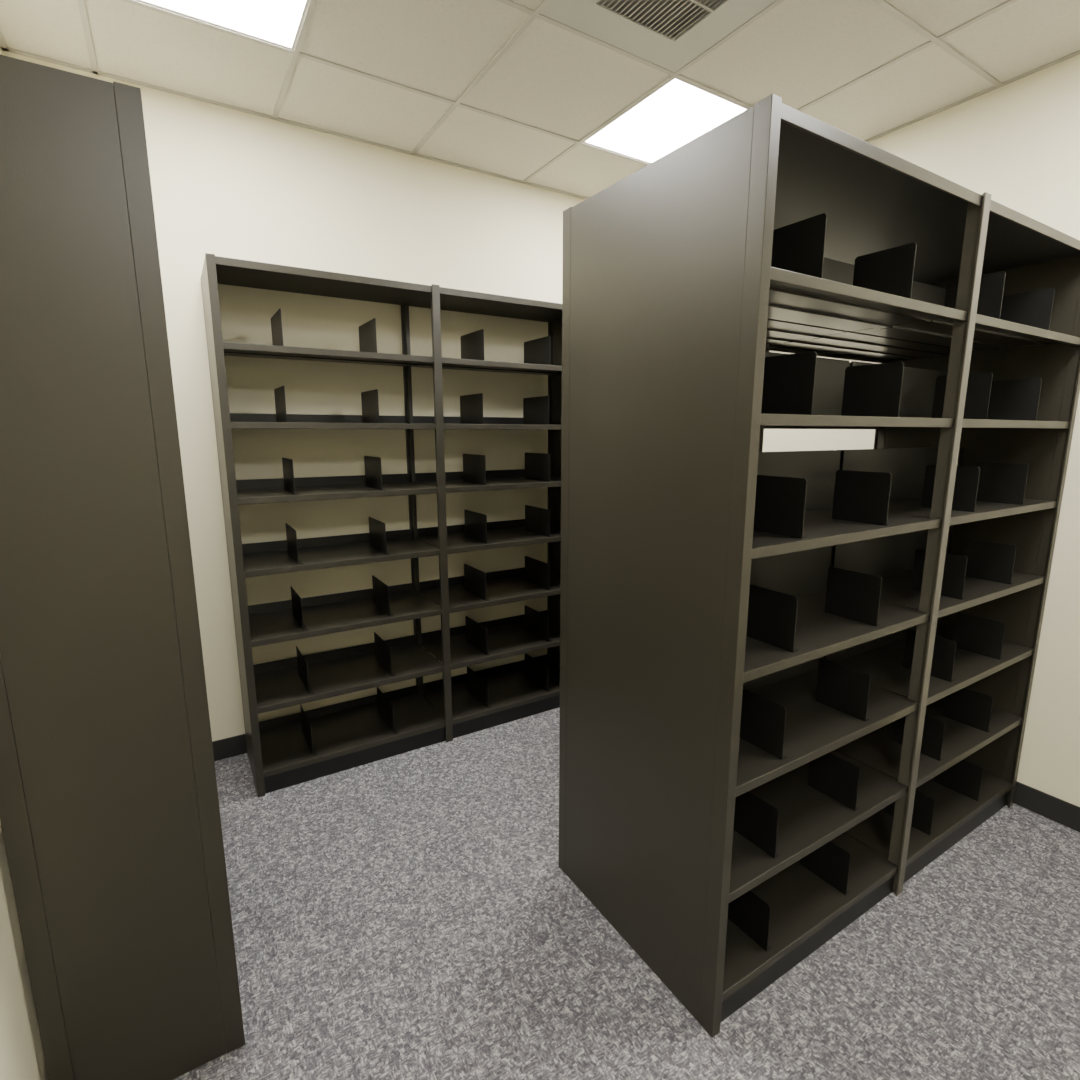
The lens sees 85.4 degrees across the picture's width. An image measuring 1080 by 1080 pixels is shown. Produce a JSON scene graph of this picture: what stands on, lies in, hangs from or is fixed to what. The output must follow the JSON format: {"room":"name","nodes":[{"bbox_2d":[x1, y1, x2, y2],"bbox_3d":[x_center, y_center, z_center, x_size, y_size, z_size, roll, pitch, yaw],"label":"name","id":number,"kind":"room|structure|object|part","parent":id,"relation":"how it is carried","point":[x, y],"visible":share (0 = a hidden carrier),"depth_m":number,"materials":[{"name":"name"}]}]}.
{"room":"file storage room","nodes":[
{"label":"file storage room","id":0,"kind":"room"},
{"bbox_2d":[0,47,47,1079],"bbox_3d":[-0.562,0.024,0.111,0.100,2.973,5.371,-6,12,-31],"label":"wall","id":1,"kind":"structure","parent":0,"point":[21,1051],"depth_m":1.19,"materials":[{"name":"paint"}]},
{"bbox_2d":[2,50,584,741],"bbox_3d":[-0.539,-0.539,3.178,3.236,2.973,0.100,-6,12,-31],"label":"wall","id":2,"kind":"structure","parent":0,"point":[226,182],"depth_m":2.77,"materials":[{"name":"paint"}]},
{"bbox_2d":[212,697,431,760],"bbox_3d":[-0.510,0.882,3.393,3.236,0.100,0.008,-6,12,-31],"label":"baseboard","id":3,"kind":"structure","parent":2,"relation":"attached to","point":[235,745],"depth_m":2.79,"materials":[{"name":"rubber"}]},
{"bbox_2d":[0,0,1079,197],"bbox_3d":[0.854,-1.488,0.729,3.236,0.018,5.171,-6,12,-31],"label":"ceiling","id":4,"kind":"structure","parent":0,"point":[552,78],"depth_m":2.15,"materials":[{"name":"tile"}]},
{"bbox_2d":[136,0,309,49],"bbox_3d":[-0.961,-1.680,1.647,0.597,0.068,0.597,-6,12,-31],"label":"housing","id":5,"kind":"object","parent":4,"relation":"attached to","point":[307,2],"visible":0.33,"depth_m":1.92,"materials":[{"name":"white metal"}]},
{"bbox_2d":[147,0,305,46],"bbox_3d":[-0.961,-1.653,1.652,0.577,0.004,0.577,-6,12,-31],"label":"lens","id":6,"kind":"object","parent":5,"relation":"attached to","point":[274,20],"visible":1,"depth_m":1.88,"materials":[{"name":"white plastic"}]},
{"bbox_2d":[0,0,1079,199],"bbox_3d":[0.854,-1.477,0.731,3.236,0.005,5.171,-6,12,-31],"label":"ceiling grid","id":7,"kind":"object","parent":4,"relation":"attached to","point":[884,4],"depth_m":2.17,"materials":[{"name":"paint"}]},
{"bbox_2d":[540,0,776,72],"bbox_3d":[0.408,-1.677,1.777,0.597,0.018,0.597,-6,12,-31],"label":"ceiling air vent","id":8,"kind":"object","parent":4,"relation":"in","point":[667,34],"depth_m":1.92,"materials":[{"name":"white metal"}]},
{"bbox_2d":[583,78,746,163],"bbox_3d":[0.605,-1.856,2.606,0.597,0.068,0.597,-6,12,-31],"label":"housing","id":9,"kind":"object","parent":4,"relation":"attached to","point":[585,141],"visible":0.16,"depth_m":2.58,"materials":[{"name":"white metal"}]},
{"bbox_2d":[587,79,745,161],"bbox_3d":[0.605,-1.829,2.611,0.577,0.004,0.577,-6,12,-31],"label":"lens","id":10,"kind":"object","parent":9,"relation":"attached to","point":[679,112],"visible":0.64,"depth_m":2.53,"materials":[{"name":"white plastic"}]},
{"bbox_2d":[173,705,1079,1079],"bbox_3d":[0.854,1.376,1.255,3.436,0.100,5.371,-6,12,-31],"label":"floor","id":11,"kind":"structure","parent":0,"point":[414,914],"depth_m":1.73,"materials":[{"name":"carpet"}]},
{"bbox_2d":[0,55,244,1079],"bbox_3d":[-1.144,0.167,1.570,0.372,2.165,0.900,-6,12,-31],"label":"metal shelving unit","id":12,"kind":"object","parent":11,"relation":"on","point":[110,819],"visible":1,"depth_m":1.18,"materials":[{"name":"paint"}]},
{"bbox_2d":[200,253,561,797],"bbox_3d":[-0.567,-0.083,2.927,1.756,2.166,0.426,-6,12,-31],"label":"metal shelving unit","id":13,"kind":"object","parent":11,"relation":"on","point":[303,746],"visible":0.88,"depth_m":2.82,"materials":[{"name":"paint"}]},
{"bbox_3d":[-1.304,0.002,2.473,0.016,2.160,0.329,-6,12,-31],"label":"panel","id":14,"kind":"part","parent":13,"relation":"part of","materials":[{"name":"paint"}]},
{"bbox_3d":[-0.571,-1.141,2.740,1.754,0.010,0.410,-6,12,-31],"label":"panel","id":15,"kind":"part","parent":13,"relation":"part of","materials":[{"name":"metal"}]},
{"bbox_3d":[-0.466,0.972,2.956,1.718,0.080,0.006,-6,12,-31],"label":"kick plate","id":16,"kind":"part","parent":13,"relation":"part of","materials":[{"name":"black metal"}]},
{"bbox_3d":[0.173,-0.164,3.377,0.016,2.160,0.329,-6,12,-31],"label":"panel","id":17,"kind":"part","parent":13,"relation":"part of","materials":[{"name":"paint"}]},
{"bbox_2d":[559,93,1079,1037],"bbox_3d":[1.018,0.074,2.072,1.800,2.166,0.717,-6,12,-31],"label":"metal shelving unit","id":18,"kind":"object","parent":11,"relation":"on","point":[768,660],"visible":1,"depth_m":1.68,"materials":[{"name":"paint"}]},
{"bbox_3d":[0.261,0.160,1.608,0.016,2.160,0.627,-6,12,-31],"label":"panel","id":19,"kind":"part","parent":18,"relation":"part of","materials":[{"name":"paint"}]},
{"bbox_3d":[1.018,1.100,2.260,1.762,0.080,0.679,-6,12,-31],"label":"kick plate","id":20,"kind":"part","parent":18,"relation":"part of","materials":[{"name":"black metal"}]},
{"bbox_3d":[1.018,-0.982,1.878,1.767,0.008,0.686,-6,12,-31],"label":"panel","id":21,"kind":"part","parent":18,"relation":"part of","materials":[{"name":"metal"}]},
{"bbox_3d":[1.775,-0.010,2.535,0.016,2.160,0.627,-6,12,-31],"label":"panel","id":22,"kind":"part","parent":18,"relation":"part of","materials":[{"name":"paint"}]},
{"bbox_2d":[762,54,1079,806],"bbox_3d":[2.270,-0.294,1.845,0.100,2.973,5.371,-6,12,-31],"label":"wall","id":23,"kind":"structure","parent":0,"point":[1017,142],"depth_m":2.28,"materials":[{"name":"paint"}]},
{"bbox_2d":[1013,781,1079,831],"bbox_3d":[2.224,1.124,2.076,0.008,0.100,5.155,-6,12,-31],"label":"baseboard","id":24,"kind":"structure","parent":23,"relation":"attached to","point":[1058,810],"depth_m":2.35,"materials":[{"name":"rubber"}]}
]}

